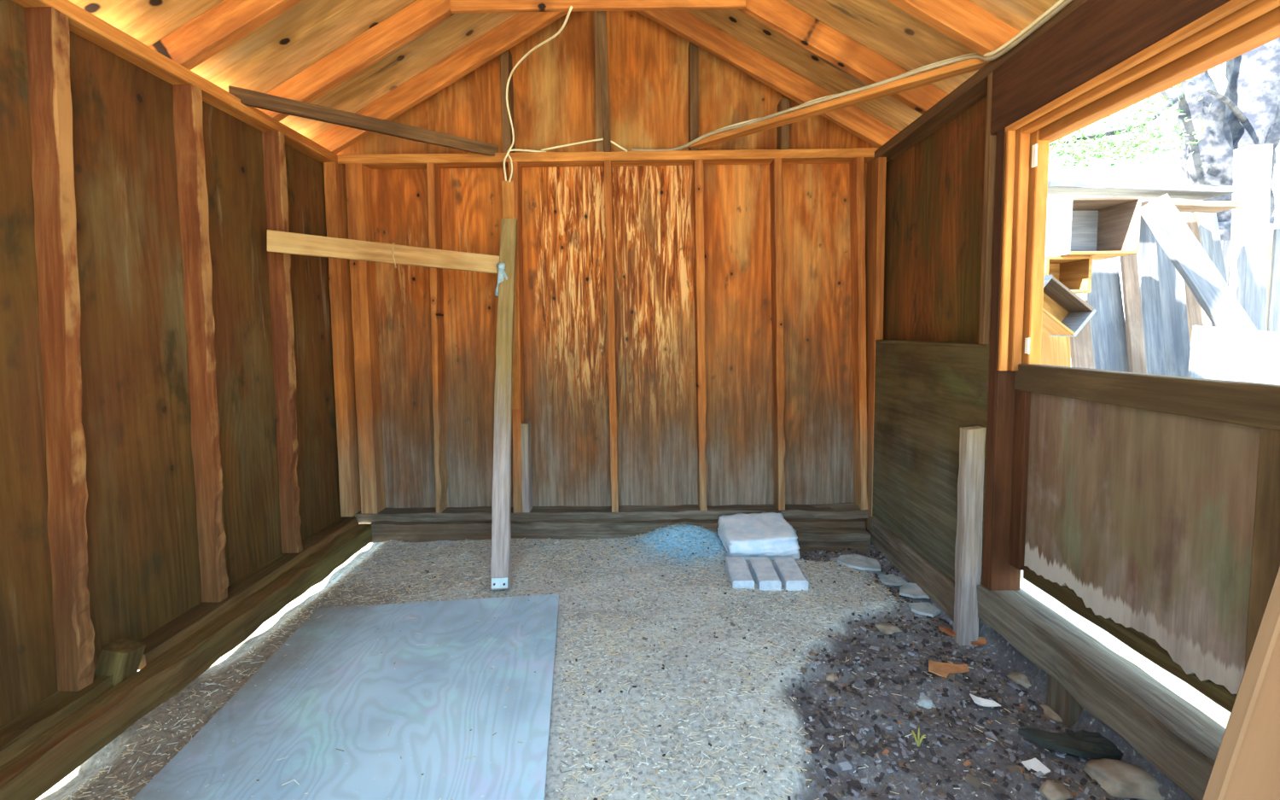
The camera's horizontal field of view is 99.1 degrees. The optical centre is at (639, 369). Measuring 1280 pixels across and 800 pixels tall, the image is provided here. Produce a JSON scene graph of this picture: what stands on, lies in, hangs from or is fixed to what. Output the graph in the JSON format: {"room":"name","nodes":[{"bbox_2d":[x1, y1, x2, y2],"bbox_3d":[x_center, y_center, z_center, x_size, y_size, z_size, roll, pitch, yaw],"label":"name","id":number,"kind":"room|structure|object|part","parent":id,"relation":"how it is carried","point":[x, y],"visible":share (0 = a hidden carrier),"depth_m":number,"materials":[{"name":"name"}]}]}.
{"room":"wooden shed interior","nodes":[
{"label":"wooden shed interior","id":0,"kind":"room"},
{"bbox_2d":[0,0,358,764],"bbox_3d":[-1.379,-0.028,1.316,0.098,1.702,2.570,-1,4,0],"label":"wall","id":1,"kind":"structure","parent":0,"point":[169,449],"depth_m":1.53,"materials":[{"name":"brown wood"}]},
{"bbox_3d":[-1.371,0.838,0.738,0.089,0.056,1.295,-1,4,0],"label":"plate","id":2,"kind":"part","parent":1,"relation":"part of","materials":[{"name":"brown wood"}]},
{"bbox_2d":[93,638,145,686],"bbox_3d":[-1.339,0.758,1.407,0.094,0.111,0.069,-1,4,-1],"label":"wood block","id":3,"kind":"object","parent":1,"relation":"attached to","point":[121,658],"visible":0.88,"depth_m":1.38,"materials":[{"name":"brown wood"}]},
{"bbox_3d":[-1.391,-0.852,1.208,0.066,0.043,2.470,-1,4,0],"label":"plate","id":4,"kind":"part","parent":1,"relation":"part of","materials":[{"name":"brown wood"}]},
{"bbox_2d":[0,523,372,799],"bbox_3d":[-1.276,0.832,1.353,0.088,0.096,2.325,-1,4,0],"label":"sill timber","id":5,"kind":"structure","parent":1,"relation":"attached to","point":[35,769],"depth_m":1.42,"materials":[{"name":"brown wood"}]},
{"bbox_3d":[-1.363,0.749,2.012,0.087,0.050,1.090,-1,4,0],"label":"plate","id":6,"kind":"part","parent":1,"relation":"part of","materials":[{"name":"brown wood"}]},
{"bbox_2d":[68,0,1058,154],"bbox_3d":[-0.140,-1.244,1.222,2.690,0.863,2.891,-1,4,0],"label":"ceiling","id":7,"kind":"structure","parent":0,"point":[379,59],"depth_m":1.99,"materials":[{"name":"wood"}]},
{"bbox_2d":[449,0,745,13],"bbox_3d":[-0.151,-1.325,1.966,1.060,0.062,0.024,-1,4,0],"label":"tie","id":8,"kind":"object","parent":7,"relation":"attached to","point":[456,6],"visible":1,"depth_m":1.96,"materials":[{"name":"brown wood"}]},
{"bbox_2d":[503,5,572,180],"bbox_3d":[-0.416,-1.068,2.196,0.044,0.486,0.585,-4,5,-38],"label":"cable","id":9,"kind":"object","parent":8,"relation":"hanging from","point":[571,7],"visible":1,"depth_m":2.32,"materials":[{"name":"beige plastic"}]},
{"bbox_2d":[323,10,889,530],"bbox_3d":[-0.150,-0.469,2.496,2.590,2.550,0.143,-1,4,0],"label":"wall","id":10,"kind":"structure","parent":0,"point":[696,331],"depth_m":2.54,"materials":[{"name":"brown wood"}]},
{"bbox_2d":[228,85,498,155],"bbox_3d":[-1.013,-0.954,2.147,0.965,0.052,0.024,-4,5,-39],"label":"brace","id":11,"kind":"object","parent":10,"relation":"attached to","point":[248,97],"visible":0.98,"depth_m":2.08,"materials":[{"name":"brown wood"}]},
{"bbox_2d":[369,517,671,542],"bbox_3d":[-0.551,0.747,2.528,1.393,0.100,0.052,-1,4,0],"label":"sill timber","id":12,"kind":"structure","parent":10,"relation":"attached to","point":[382,531],"depth_m":2.51,"materials":[{"name":"wood"}]},
{"bbox_2d":[506,148,546,181],"bbox_3d":[-0.503,-0.905,2.430,0.172,0.147,0.018,-1,4,-10],"label":"cable","id":13,"kind":"object","parent":10,"relation":"attached to","point":[513,149],"visible":1,"depth_m":2.42,"materials":[{"name":"beige plastic"}]},
{"bbox_2d":[541,138,627,151],"bbox_3d":[-0.248,-0.991,2.417,0.385,0.054,0.031,-1,4,0],"label":"cable","id":14,"kind":"object","parent":10,"relation":"on","point":[599,139],"visible":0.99,"depth_m":2.42,"materials":[{"name":"beige plastic"}]},
{"bbox_3d":[-0.228,0.681,2.588,2.250,0.050,0.104,-1,4,0],"label":"plate","id":15,"kind":"part","parent":10,"relation":"part of","materials":[{"name":"brown wood"}]},
{"bbox_2d":[597,11,610,151],"bbox_3d":[-0.143,-1.186,2.184,0.034,0.474,0.503,-1,4,-1],"label":"strut","id":16,"kind":"object","parent":10,"relation":"on","point":[602,20],"visible":0.94,"depth_m":2.19,"materials":[{"name":"brown wood"}]},
{"bbox_3d":[-0.159,-1.359,2.498,2.590,0.775,0.014,-1,4,0],"label":"gable panel","id":17,"kind":"part","parent":10,"relation":"part of","materials":[{"name":"brown wood"}]},
{"bbox_3d":[-0.155,-0.953,2.475,2.570,0.043,0.091,-1,4,0],"label":"plate","id":18,"kind":"part","parent":10,"relation":"part of","materials":[{"name":"brown wood"}]},
{"bbox_2d":[671,517,865,532],"bbox_3d":[0.587,0.742,2.516,0.880,0.107,0.054,-1,4,0],"label":"sill timber","id":19,"kind":"structure","parent":10,"relation":"attached to","point":[712,525],"depth_m":2.49,"materials":[{"name":"brown wood"}]},
{"bbox_3d":[0.867,0.667,2.577,0.420,0.053,0.113,-1,4,0],"label":"plate","id":20,"kind":"part","parent":10,"relation":"part of","materials":[{"name":"brown wood"}]},
{"bbox_2d":[792,525,870,552],"bbox_3d":[0.844,0.774,2.459,0.355,0.114,0.090,-1,4,0],"label":"sill timber","id":21,"kind":"structure","parent":10,"relation":"attached to","point":[810,538],"depth_m":2.43,"materials":[{"name":"brown wood"}]},
{"bbox_2d":[688,58,989,149],"bbox_3d":[0.650,-0.971,2.055,1.131,0.024,0.057,4,6,43],"label":"brace","id":22,"kind":"object","parent":10,"relation":"attached to","point":[967,66],"visible":0.97,"depth_m":1.94,"materials":[{"name":"brown wood"}]},
{"bbox_2d":[631,0,1072,151],"bbox_3d":[0.759,-0.922,1.522,0.618,0.086,2.361,-3,4,-26],"label":"cable","id":23,"kind":"object","parent":22,"relation":"on","point":[1064,3],"visible":1,"depth_m":1.82,"materials":[{"name":"beige plastic"}]},
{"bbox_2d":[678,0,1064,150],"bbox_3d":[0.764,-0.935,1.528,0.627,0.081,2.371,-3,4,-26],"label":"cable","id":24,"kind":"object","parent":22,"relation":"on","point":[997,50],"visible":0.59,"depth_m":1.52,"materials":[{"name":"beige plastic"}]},
{"bbox_2d":[35,523,1193,799],"bbox_3d":[-0.092,0.869,1.189,3.060,0.188,3.490,-1,4,0],"label":"floor","id":25,"kind":"structure","parent":0,"point":[997,648],"depth_m":1.48,"materials":[{"name":"gravel"}]},
{"bbox_2d":[132,593,558,799],"bbox_3d":[-0.633,0.851,1.301,0.830,0.017,1.201,-1,4,-6],"label":"plywood sheet","id":26,"kind":"object","parent":25,"relation":"on","point":[433,695],"visible":1,"depth_m":1.33,"materials":[{"name":"grey wood"}]},
{"bbox_2d":[490,218,517,589],"bbox_3d":[-0.549,0.071,2.214,0.077,1.449,0.574,-1,4,-6],"label":"wooden post","id":27,"kind":"object","parent":25,"relation":"on","point":[501,503],"visible":0.98,"depth_m":2.17,"materials":[{"name":"wood"}]},
{"bbox_2d":[267,229,499,273],"bbox_3d":[-0.968,-0.458,2.176,0.860,0.120,0.024,-3,5,-30],"label":"board","id":28,"kind":"object","parent":27,"relation":"attached to","point":[277,241],"visible":0.94,"depth_m":2.13,"materials":[{"name":"brown wood"}]},
{"bbox_2d":[391,242,396,267],"bbox_3d":[-0.973,-0.451,2.160,0.016,0.098,0.015,2,5,29],"label":"twig","id":29,"kind":"object","parent":28,"relation":"hanging from","point":[392,256],"visible":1,"depth_m":2.16,"materials":[{"name":"brown wood"}]},
{"bbox_2d":[494,261,515,296],"bbox_3d":[-0.581,-0.388,2.344,0.087,0.144,0.035,-1,4,0],"label":"tie","id":30,"kind":"object","parent":27,"relation":"attached to","point":[500,266],"visible":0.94,"depth_m":2.33,"materials":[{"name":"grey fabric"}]},
{"bbox_2d":[61,523,1069,799],"bbox_3d":[-0.117,0.820,1.788,2.194,0.129,1.467,-1,4,0],"label":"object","id":31,"kind":"structure","parent":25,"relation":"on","point":[673,525],"depth_m":1.72,"materials":[{"name":"beige gravel"}]},
{"bbox_2d":[724,556,754,588],"bbox_3d":[0.380,0.788,2.093,0.082,0.065,0.192,-1,4,0],"label":"brick","id":32,"kind":"object","parent":25,"relation":"on","point":[739,574],"visible":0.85,"depth_m":2.06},
{"bbox_2d":[717,512,799,559],"bbox_3d":[0.513,0.724,2.373,0.330,0.126,0.282,-1,4,-3],"label":"bag","id":33,"kind":"object","parent":25,"relation":"on","point":[764,534],"visible":0.95,"depth_m":2.29,"materials":[{"name":"white plastic"}]},
{"bbox_2d":[749,557,781,590],"bbox_3d":[0.477,0.788,2.091,0.082,0.063,0.193,-1,4,1],"label":"brick","id":34,"kind":"object","parent":25,"relation":"on","point":[764,573],"visible":0.88,"depth_m":2.05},
{"bbox_2d":[406,534,1130,799],"bbox_3d":[0.087,0.835,1.760,1.931,0.110,1.420,-1,4,0],"label":"stones","id":35,"kind":"object","parent":25,"relation":"on","point":[844,765],"visible":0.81,"depth_m":1.38},
{"bbox_2d":[773,556,808,590],"bbox_3d":[0.574,0.786,2.088,0.082,0.065,0.193,-1,4,0],"label":"brick","id":36,"kind":"object","parent":25,"relation":"on","point":[787,568],"visible":0.8,"depth_m":2.05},
{"bbox_2d":[826,672,837,681],"bbox_3d":[0.543,0.874,1.549,0.039,0.018,0.035,-1,4,-8],"label":"stone","id":37,"kind":"object","parent":25,"relation":"on","point":[829,677],"visible":1,"depth_m":1.54,"materials":[{"name":"beige stone"}]},
{"bbox_2d":[829,557,837,561],"bbox_3d":[0.837,0.805,2.284,0.082,0.015,0.064,-1,4,0],"label":"flake","id":38,"kind":"object","parent":25,"relation":"on","point":[834,559],"visible":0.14,"depth_m":2.30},
{"bbox_2d":[837,553,880,570],"bbox_3d":[0.881,0.779,2.212,0.159,0.021,0.118,0,4,8],"label":"flake","id":39,"kind":"object","parent":25,"relation":"on","point":[855,561],"visible":1,"depth_m":2.20,"materials":[{"name":"grey stone"}]},
{"bbox_2d":[874,622,902,634],"bbox_3d":[0.798,0.836,1.761,0.065,0.028,0.064,-2,4,-16],"label":"stone","id":40,"kind":"object","parent":25,"relation":"on","point":[887,628],"visible":1,"depth_m":1.75,"materials":[{"name":"beige stone"}]},
{"bbox_2d":[878,574,907,585],"bbox_3d":[0.987,0.825,2.138,0.099,0.018,0.068,-1,4,-7],"label":"flake","id":41,"kind":"object","parent":25,"relation":"on","point":[892,579],"visible":0.98,"depth_m":2.13,"materials":[{"name":"grey stone"}]},
{"bbox_2d":[899,582,929,598],"bbox_3d":[1.020,0.818,2.018,0.108,0.019,0.113,2,5,31],"label":"stone","id":42,"kind":"object","parent":25,"relation":"on","point":[911,590],"visible":0.76,"depth_m":2.00,"materials":[{"name":"grey stone"}]},
{"bbox_2d":[910,727,925,746],"bbox_3d":[0.664,0.882,1.302,0.037,0.036,0.032,-1,4,0],"label":"sprout","id":43,"kind":"object","parent":25,"relation":"on","point":[918,740],"visible":1,"depth_m":1.30,"materials":[{"name":"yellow plant"}]},
{"bbox_2d":[908,601,940,616],"bbox_3d":[0.988,0.834,1.894,0.096,0.017,0.076,-1,4,-6],"label":"flake","id":44,"kind":"object","parent":25,"relation":"on","point":[923,608],"visible":1,"depth_m":1.89,"materials":[{"name":"grey stone"}]},
{"bbox_2d":[916,695,936,709],"bbox_3d":[0.760,0.890,1.461,0.055,0.023,0.048,-1,4,0],"label":"stone","id":45,"kind":"object","parent":25,"relation":"on","point":[924,701],"visible":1,"depth_m":1.45,"materials":[{"name":"stone"}]},
{"bbox_2d":[928,659,969,677],"bbox_3d":[0.877,0.854,1.553,0.119,0.013,0.066,0,4,9],"label":"scrap","id":46,"kind":"object","parent":25,"relation":"on","point":[943,669],"visible":1,"depth_m":1.56,"materials":[{"name":"orange wood"}]},
{"bbox_2d":[939,626,986,645],"bbox_3d":[1.047,0.838,1.696,0.206,0.026,0.036,2,5,32],"label":"chip","id":47,"kind":"object","parent":25,"relation":"on","point":[981,641],"visible":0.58,"depth_m":1.71,"materials":[{"name":"orange wood"}]},
{"bbox_2d":[953,425,986,646],"bbox_3d":[1.019,0.519,1.690,0.062,0.688,0.045,0,4,0],"label":"post","id":48,"kind":"object","parent":25,"relation":"on","point":[970,481],"visible":0.99,"depth_m":1.67,"materials":[{"name":"wood"}]},
{"bbox_2d":[969,692,1000,706],"bbox_3d":[0.885,0.851,1.399,0.068,0.012,0.025,1,4,23],"label":"scrap","id":49,"kind":"object","parent":25,"relation":"on","point":[986,702],"visible":1,"depth_m":1.40,"materials":[{"name":"white paper"}]},
{"bbox_2d":[1006,670,1031,687],"bbox_3d":[1.061,0.862,1.524,0.056,0.030,0.071,-2,4,-16],"label":"stone","id":50,"kind":"object","parent":25,"relation":"on","point":[1016,677],"visible":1,"depth_m":1.51,"materials":[{"name":"beige stone"}]},
{"bbox_2d":[1021,757,1050,774],"bbox_3d":[0.880,0.886,1.217,0.044,0.011,0.038,-2,4,-18],"label":"scrap","id":51,"kind":"object","parent":25,"relation":"on","point":[1033,763],"visible":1,"depth_m":1.22,"materials":[{"name":"white paper"}]},
{"bbox_2d":[1040,704,1062,721],"bbox_3d":[1.057,0.878,1.383,0.066,0.027,0.064,1,4,26],"label":"stone","id":52,"kind":"object","parent":25,"relation":"on","point":[1048,711],"visible":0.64,"depth_m":1.38,"materials":[{"name":"brown stone"}]},
{"bbox_2d":[1038,779,1073,799],"bbox_3d":[0.876,0.889,1.149,0.075,0.028,0.055,-4,5,-40],"label":"stone","id":53,"kind":"object","parent":25,"relation":"on","point":[1050,789],"visible":1,"depth_m":1.14,"materials":[{"name":"beige stone"}]},
{"bbox_2d":[1046,672,1082,727],"bbox_3d":[1.084,0.836,1.374,0.071,0.118,0.082,-1,4,0],"label":"support block","id":54,"kind":"object","parent":25,"relation":"on","point":[1058,698],"visible":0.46,"depth_m":1.36,"materials":[{"name":"brown wood"}]},
{"bbox_2d":[1018,727,1122,759],"bbox_3d":[1.007,0.859,1.254,0.235,0.026,0.065,0,4,5],"label":"rubber sole","id":55,"kind":"object","parent":25,"relation":"on","point":[1082,743],"visible":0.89,"depth_m":1.25,"materials":[{"name":"black rubber"}]},
{"bbox_2d":[1082,757,1163,799],"bbox_3d":[1.043,0.879,1.173,0.149,0.059,0.104,0,4,9],"label":"stone","id":56,"kind":"object","parent":25,"relation":"on","point":[1120,779],"visible":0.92,"depth_m":1.15,"materials":[{"name":"beige stone"}]},
{"bbox_2d":[1202,564,1279,799],"bbox_3d":[0.788,0.291,0.606,0.489,1.305,0.018,-1,4,0],"label":"plank","id":57,"kind":"object","parent":25,"relation":"on","point":[1247,764],"visible":1,"depth_m":0.61,"materials":[{"name":"brown wood"}]},
{"bbox_2d":[870,0,1230,621],"bbox_3d":[1.083,-0.004,1.290,0.121,1.766,2.590,-1,4,0],"label":"wall","id":58,"kind":"structure","parent":0,"point":[936,357],"depth_m":1.91,"materials":[{"name":"brown wood"}]},
{"bbox_3d":[1.060,0.331,2.076,0.012,0.848,0.810,-1,4,0],"label":"panel","id":59,"kind":"part","parent":58,"relation":"part of","materials":[{"name":"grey wood"}]},
{"bbox_3d":[1.075,-0.862,1.190,0.092,0.041,2.470,-1,4,0],"label":"plate","id":60,"kind":"part","parent":58,"relation":"part of","materials":[{"name":"brown wood"}]},
{"bbox_2d":[976,583,1225,799],"bbox_3d":[1.091,0.745,1.167,0.122,0.110,1.040,-1,4,0],"label":"sill timber","id":61,"kind":"structure","parent":58,"relation":"attached to","point":[1173,735],"depth_m":1.22,"materials":[{"name":"grey wood"}]},
{"bbox_2d":[989,0,1279,590],"bbox_3d":[1.100,0.014,1.231,0.121,1.358,0.733,-1,4,0],"label":"door frame","id":62,"kind":"structure","parent":58,"relation":"in","point":[1235,28],"depth_m":1.53,"materials":[{"name":"brown wood"}]},
{"bbox_3d":[1.050,-0.341,1.565,0.022,0.690,0.016,-1,4,0],"label":"jamb trim","id":63,"kind":"part","parent":62,"relation":"part of","materials":[{"name":"brown wood"}]},
{"bbox_3d":[1.081,-0.341,1.559,0.028,0.690,0.026,-1,4,0],"label":"jamb trim","id":64,"kind":"part","parent":62,"relation":"part of","materials":[{"name":"brown wood"}]},
{"bbox_3d":[1.103,-0.068,1.554,0.006,0.045,0.014,-1,4,0],"label":"latch plate","id":65,"kind":"part","parent":62,"relation":"part of","materials":[{"name":"white paint"}]},
{"bbox_3d":[1.097,-0.594,1.518,0.006,0.060,0.016,-1,4,0],"label":"hinge plate","id":66,"kind":"part","parent":62,"relation":"part of","materials":[{"name":"white paint"}]},
{"bbox_3d":[1.121,-0.341,1.552,0.036,0.690,0.040,-1,4,0],"label":"jamb trim","id":67,"kind":"part","parent":62,"relation":"part of","materials":[{"name":"brown wood"}]},
{"bbox_3d":[1.043,-0.654,1.184,0.021,0.017,0.732,-1,4,0],"label":"head trim","id":68,"kind":"part","parent":62,"relation":"part of","materials":[{"name":"brown wood"}]},
{"bbox_2d":[1008,363,1279,712],"bbox_3d":[1.115,0.322,1.262,0.056,0.635,0.690,-1,4,0],"label":"door","id":69,"kind":"structure","parent":62,"relation":"attached to","point":[1147,506],"depth_m":1.17,"materials":[{"name":"brown wood"}]},
{"bbox_3d":[1.134,0.600,1.272,0.025,0.080,0.670,-1,4,0],"label":"rail","id":70,"kind":"part","parent":69,"relation":"part of","materials":[{"name":"wood"}]},
{"bbox_3d":[1.105,0.044,1.241,0.042,0.077,0.685,-1,4,0],"label":"rail","id":71,"kind":"part","parent":69,"relation":"part of","materials":[{"name":"brown wood"}]},
{"bbox_3d":[1.077,-0.649,1.184,0.029,0.029,0.732,-1,4,0],"label":"head trim","id":72,"kind":"part","parent":62,"relation":"part of","materials":[{"name":"brown wood"}]},
{"bbox_3d":[1.127,-0.637,1.185,0.053,0.053,0.732,-1,4,0],"label":"head trim","id":73,"kind":"part","parent":62,"relation":"part of","materials":[{"name":"brown wood"}]},
{"bbox_2d":[1019,364,1230,727],"bbox_3d":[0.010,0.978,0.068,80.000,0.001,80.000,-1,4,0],"label":"wall gap","id":74,"kind":"structure","parent":0,"point":[1178,686],"depth_m":1.61,"materials":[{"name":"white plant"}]},
{"bbox_2d":[1040,329,1070,366],"bbox_3d":[2.038,0.200,2.674,0.148,1.112,0.455,1,4,25],"label":"plank","id":75,"kind":"object","parent":74,"relation":"on","point":[1055,350],"visible":0.09,"depth_m":2.73,"materials":[{"name":"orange wood"}]},
{"bbox_2d":[1044,255,1092,293],"bbox_3d":[2.065,-0.464,2.730,0.221,0.177,0.202,-1,4,0],"label":"wooden crate","id":76,"kind":"object","parent":75,"relation":"on","point":[1074,272],"visible":0.38,"depth_m":2.69,"materials":[{"name":"orange wood"}]},
{"bbox_3d":[1.962,-0.464,2.731,0.015,0.176,0.200,-1,4,0],"label":"panel","id":77,"kind":"part","parent":76,"relation":"part of","materials":[{"name":"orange wood"}]},
{"bbox_3d":[2.065,-0.471,2.822,0.191,0.150,0.015,-1,4,0],"label":"panel","id":78,"kind":"part","parent":76,"relation":"part of","materials":[{"name":"orange wood"}]},
{"bbox_3d":[2.064,-0.545,2.724,0.191,0.016,0.201,-1,4,0],"label":"panel","id":79,"kind":"part","parent":76,"relation":"part of","materials":[{"name":"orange wood"}]},
{"bbox_3d":[2.168,-0.465,2.729,0.015,0.177,0.200,-1,4,0],"label":"panel","id":80,"kind":"part","parent":76,"relation":"part of","materials":[{"name":"orange wood"}]},
{"bbox_3d":[2.066,-0.384,2.735,0.191,0.015,0.202,-1,4,0],"label":"panel","id":81,"kind":"part","parent":76,"relation":"part of","materials":[{"name":"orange wood"}]},
{"bbox_2d":[1045,196,1141,260],"bbox_3d":[2.181,-0.684,2.683,0.335,0.266,0.242,-1,4,0],"label":"wooden crate","id":82,"kind":"object","parent":76,"relation":"on","point":[1101,228],"visible":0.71,"depth_m":2.65,"materials":[{"name":"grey wood"}]},
{"bbox_3d":[2.021,-0.682,2.685,0.016,0.265,0.240,-1,4,0],"label":"panel","id":83,"kind":"part","parent":82,"relation":"part of","materials":[{"name":"white wood"}]},
{"bbox_3d":[2.182,-0.692,2.796,0.305,0.238,0.015,-1,4,0],"label":"panel","id":84,"kind":"part","parent":82,"relation":"part of","materials":[{"name":"grey wood"}]},
{"bbox_3d":[2.183,-0.559,2.692,0.305,0.016,0.242,-1,4,0],"label":"panel","id":85,"kind":"part","parent":82,"relation":"part of","materials":[{"name":"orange wood"}]},
{"bbox_3d":[2.180,-0.808,2.675,0.305,0.015,0.242,-1,4,0],"label":"panel","id":86,"kind":"part","parent":82,"relation":"part of","materials":[{"name":"beige wood"}]},
{"bbox_3d":[2.341,-0.686,2.682,0.016,0.265,0.240,-1,4,0],"label":"panel","id":87,"kind":"part","parent":82,"relation":"part of","materials":[{"name":"beige wood"}]},
{"bbox_2d":[1041,274,1096,336],"bbox_3d":[1.916,-0.294,2.547,0.303,0.282,0.152,-1,4,0],"label":"wooden crate","id":88,"kind":"object","parent":75,"relation":"on","point":[1065,313],"visible":0.58,"depth_m":2.53,"materials":[{"name":"brown wood"}]},
{"bbox_3d":[1.815,-0.372,2.542,0.016,0.152,0.150,37,3,-2],"label":"panel","id":89,"kind":"part","parent":88,"relation":"part of","materials":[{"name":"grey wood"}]},
{"bbox_3d":[1.917,-0.299,2.615,0.242,0.124,0.016,37,3,-2],"label":"panel","id":90,"kind":"part","parent":88,"relation":"part of","materials":[{"name":"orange wood"}]},
{"bbox_3d":[1.875,-0.240,2.551,0.242,0.016,0.152,37,3,-2],"label":"panel","id":91,"kind":"part","parent":88,"relation":"part of","materials":[{"name":"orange wood"}]},
{"bbox_3d":[1.958,-0.348,2.543,0.242,0.016,0.152,37,3,-2],"label":"panel","id":92,"kind":"part","parent":88,"relation":"part of","materials":[{"name":"beige wood"}]},
{"bbox_3d":[2.018,-0.216,2.552,0.016,0.152,0.150,37,3,-2],"label":"panel","id":93,"kind":"part","parent":88,"relation":"part of","materials":[{"name":"grey wood"}]},
{"bbox_2d":[1069,300,1093,368],"bbox_3d":[2.204,0.197,2.694,0.102,1.101,0.413,1,4,20],"label":"plank","id":94,"kind":"object","parent":74,"relation":"on","point":[1080,345],"visible":0.17,"depth_m":2.76,"materials":[{"name":"beige wood"}]},
{"bbox_2d":[1084,256,1128,372],"bbox_3d":[2.486,0.060,2.869,0.182,1.332,0.276,-1,4,-1],"label":"plank","id":95,"kind":"object","parent":74,"relation":"on","point":[1108,323],"visible":0.25,"depth_m":2.90,"materials":[{"name":"grey wood"}]},
{"bbox_2d":[1119,253,1146,373],"bbox_3d":[2.564,0.063,2.809,0.078,1.334,0.290,0,4,11],"label":"plank","id":96,"kind":"object","parent":74,"relation":"on","point":[1131,296],"visible":0.46,"depth_m":2.84,"materials":[{"name":"beige wood"}]},
{"bbox_2d":[1136,215,1165,374],"bbox_3d":[2.754,-0.064,2.926,0.100,1.565,0.237,-1,4,0],"label":"plank","id":97,"kind":"object","parent":74,"relation":"on","point":[1147,255],"visible":0.38,"depth_m":2.94,"materials":[{"name":"grey wood"}]},
{"bbox_2d":[1140,198,1241,213],"bbox_3d":[2.897,-0.870,2.906,0.453,0.052,0.144,-1,4,0],"label":"board","id":98,"kind":"object","parent":97,"relation":"on","point":[1183,206],"visible":0.63,"depth_m":2.84,"materials":[{"name":"beige wood"}]},
{"bbox_2d":[1047,179,1237,199],"bbox_3d":[2.590,-0.961,2.921,1.024,0.079,0.166,-1,4,1],"label":"board","id":99,"kind":"object","parent":98,"relation":"on","point":[1055,187],"visible":0.84,"depth_m":2.85,"materials":[{"name":"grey wood"}]},
{"bbox_2d":[1048,37,1279,344],"bbox_3d":[5.169,-2.111,5.436,6.468,5.432,1.823,-4,5,-39],"label":"outdoor background","id":100,"kind":"object","parent":74,"relation":"on","point":[1209,125],"visible":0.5,"depth_m":5.23,"materials":[{"name":"white"}]},
{"bbox_2d":[1155,238,1190,377],"bbox_3d":[2.911,-0.045,2.974,0.170,1.519,0.248,-1,4,-3],"label":"plank","id":101,"kind":"object","parent":74,"relation":"on","point":[1176,338],"visible":0.16,"depth_m":2.98,"materials":[{"name":"grey wood"}]},
{"bbox_2d":[1181,213,1212,343],"bbox_3d":[3.122,-0.079,3.026,0.118,1.580,0.299,-2,4,-24],"label":"plank","id":102,"kind":"object","parent":74,"relation":"on","point":[1196,315],"visible":0.12,"depth_m":3.03,"materials":[{"name":"beige wood"}]},
{"bbox_2d":[1140,193,1257,330],"bbox_3d":[3.057,-0.063,2.715,1.036,1.659,0.079,1,4,16],"label":"plank","id":103,"kind":"object","parent":74,"relation":"on","point":[1164,219],"visible":0.66,"depth_m":2.75,"materials":[{"name":"white wood"}]},
{"bbox_2d":[1194,212,1227,326],"bbox_3d":[3.295,-0.103,3.074,0.109,1.617,0.305,-3,5,-28],"label":"plank","id":104,"kind":"object","parent":74,"relation":"on","point":[1209,233],"visible":0.13,"depth_m":3.10,"materials":[{"name":"white wood"}]},
{"bbox_2d":[1221,240,1230,285],"bbox_3d":[3.628,-0.047,3.429,0.059,1.500,0.024,-1,4,0],"label":"picket","id":105,"kind":"object","parent":74,"relation":"on","point":[1225,244],"visible":0.09,"depth_m":3.37,"materials":[{"name":"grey wood"}]},
{"bbox_2d":[1187,325,1279,384],"bbox_3d":[2.713,0.311,2.398,0.616,1.015,0.269,1,4,24],"label":"plywood offcut","id":106,"kind":"object","parent":74,"relation":"on","point":[1216,352],"visible":0.28,"depth_m":2.47,"materials":[{"name":"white wood"}]},
{"bbox_2d":[1229,143,1273,331],"bbox_3d":[3.626,-0.295,3.262,0.200,2.022,0.095,-1,4,0],"label":"wooden board","id":107,"kind":"object","parent":74,"relation":"on","point":[1252,164],"visible":0.46,"depth_m":3.19,"materials":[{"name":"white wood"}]},
{"bbox_2d":[1265,223,1274,331],"bbox_3d":[3.882,-0.100,3.424,0.061,1.601,0.023,-1,4,0],"label":"picket","id":108,"kind":"object","parent":74,"relation":"on","point":[1271,225],"visible":0.12,"depth_m":3.38,"materials":[{"name":"beige wood"}]},
{"bbox_2d":[1266,228,1279,331],"bbox_3d":[3.952,-0.085,3.424,0.058,1.569,0.025,-1,4,0],"label":"picket","id":109,"kind":"object","parent":74,"relation":"on","point":[1274,294],"visible":0.38,"depth_m":3.39,"materials":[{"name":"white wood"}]}
]}

